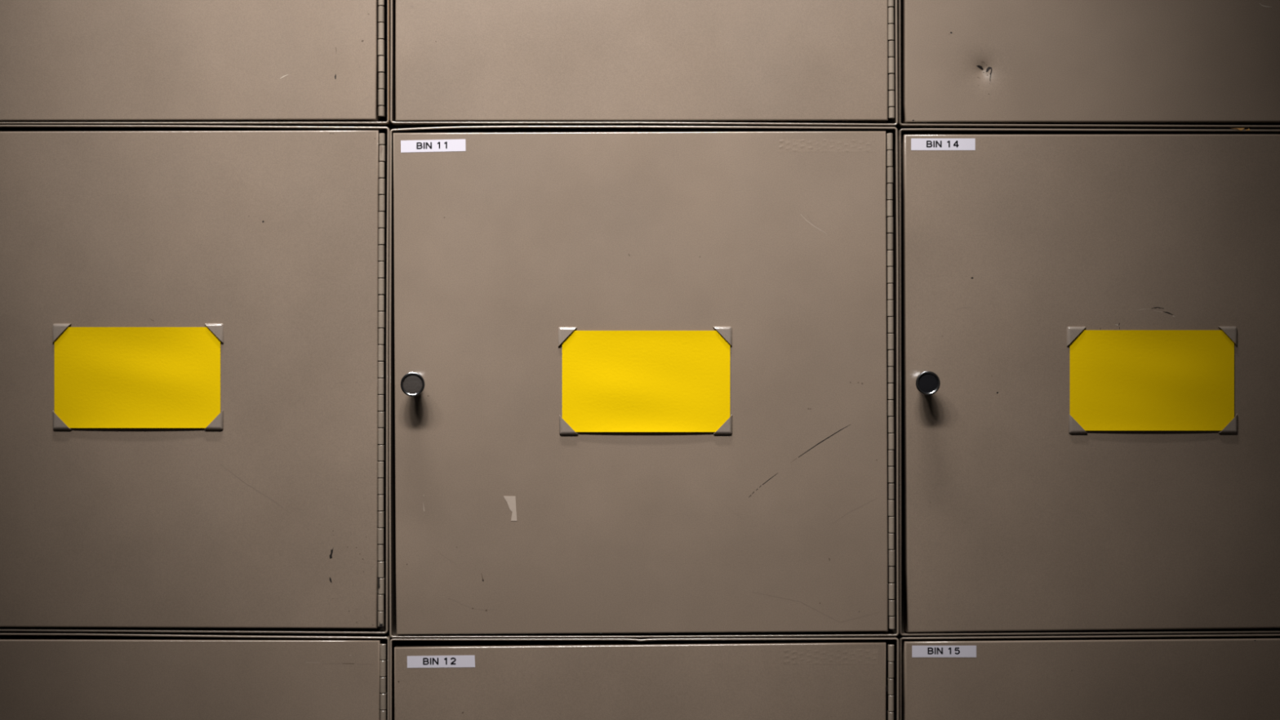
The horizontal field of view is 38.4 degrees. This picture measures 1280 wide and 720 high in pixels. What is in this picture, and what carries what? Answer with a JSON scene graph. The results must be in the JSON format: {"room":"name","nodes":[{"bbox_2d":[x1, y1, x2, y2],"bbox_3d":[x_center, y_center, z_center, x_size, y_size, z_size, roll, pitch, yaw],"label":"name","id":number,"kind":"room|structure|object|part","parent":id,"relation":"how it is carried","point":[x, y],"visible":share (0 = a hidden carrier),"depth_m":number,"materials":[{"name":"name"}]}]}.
{"room":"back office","nodes":[
{"label":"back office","id":0,"kind":"room"},
{"bbox_3d":[0.000,0.634,0.500,4.400,0.060,2.600,0,0,0],"label":"floor","id":1,"kind":"structure","parent":0,"visible":0},
{"bbox_2d":[0,630,392,719],"bbox_3d":[-0.387,0.405,1.539,0.391,0.395,0.323,0,0,0],"label":"locker","id":2,"kind":"object","parent":1,"relation":"on","point":[44,675],"visible":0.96,"depth_m":1.40,"materials":[{"name":"metal"}]},
{"bbox_2d":[0,124,391,633],"bbox_3d":[-0.387,0.015,1.539,0.391,0.389,0.323,0,0,0],"label":"locker","id":3,"kind":"object","parent":2,"relation":"on","point":[272,516],"visible":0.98,"depth_m":1.40,"materials":[{"name":"metal"}]},
{"bbox_2d":[53,327,220,427],"bbox_3d":[-0.383,0.013,1.399,0.127,0.077,0.002,0,0,0],"label":"card","id":4,"kind":"object","parent":3,"relation":"on","point":[104,377],"visible":1,"depth_m":1.40,"materials":[{"name":"yellow"}]},
{"bbox_2d":[0,0,397,129],"bbox_3d":[-0.387,-0.376,1.539,0.391,0.391,0.323,0,0,0],"label":"locker","id":5,"kind":"object","parent":3,"relation":"on","point":[300,63],"visible":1,"depth_m":1.40,"materials":[{"name":"metal"}]},
{"bbox_2d":[390,635,898,719],"bbox_3d":[0.003,0.407,1.539,0.389,0.391,0.323,0,0,0],"label":"locker","id":6,"kind":"object","parent":1,"relation":"on","point":[745,677],"visible":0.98,"depth_m":1.40,"materials":[{"name":"metal"}]},
{"bbox_2d":[388,125,898,638],"bbox_3d":[0.003,0.017,1.539,0.389,0.391,0.323,0,0,0],"label":"locker","id":7,"kind":"object","parent":6,"relation":"on","point":[507,519],"visible":1,"depth_m":1.40,"materials":[{"name":"metal"}]},
{"bbox_3d":[-0.171,0.018,1.389,0.018,0.018,0.023,0,0,0],"label":"knob","id":8,"kind":"part","parent":7,"relation":"part of","materials":[{"name":"silver metal"}]},
{"bbox_2d":[390,0,897,128],"bbox_3d":[0.003,-0.375,1.539,0.388,0.393,0.323,0,0,0],"label":"locker","id":9,"kind":"object","parent":7,"relation":"on","point":[454,63],"visible":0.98,"depth_m":1.40,"materials":[{"name":"metal"}]},
{"bbox_2d":[562,330,729,431],"bbox_3d":[0.005,0.016,1.399,0.128,0.077,0.002,0,0,0],"label":"card","id":10,"kind":"object","parent":7,"relation":"on","point":[613,380],"visible":1,"depth_m":1.40,"materials":[{"name":"yellow"}]},
{"bbox_2d":[895,632,1279,719],"bbox_3d":[0.395,0.408,1.548,0.391,0.397,0.323,0,0,0],"label":"locker","id":11,"kind":"object","parent":1,"relation":"on","point":[1155,676],"visible":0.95,"depth_m":1.41,"materials":[{"name":"metal"}]},
{"bbox_2d":[897,128,1279,635],"bbox_3d":[0.395,0.017,1.548,0.391,0.390,0.323,0,0,0],"label":"locker","id":12,"kind":"object","parent":11,"relation":"on","point":[1016,517],"visible":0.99,"depth_m":1.41,"materials":[{"name":"metal"}]},
{"bbox_3d":[0.218,0.018,1.398,0.018,0.018,0.023,0,0,0],"label":"knob","id":13,"kind":"part","parent":12,"relation":"part of","materials":[{"name":"silver metal"}]},
{"bbox_2d":[893,0,1279,131],"bbox_3d":[0.394,-0.377,1.548,0.392,0.397,0.323,0,0,0],"label":"locker","id":14,"kind":"object","parent":12,"relation":"on","point":[962,64],"visible":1,"depth_m":1.41,"materials":[{"name":"metal"}]},
{"bbox_2d":[1069,329,1234,430],"bbox_3d":[0.393,0.016,1.407,0.126,0.077,0.002,0,0,0],"label":"card","id":15,"kind":"object","parent":12,"relation":"on","point":[1120,380],"visible":1,"depth_m":1.41,"materials":[{"name":"yellow"}]}
]}

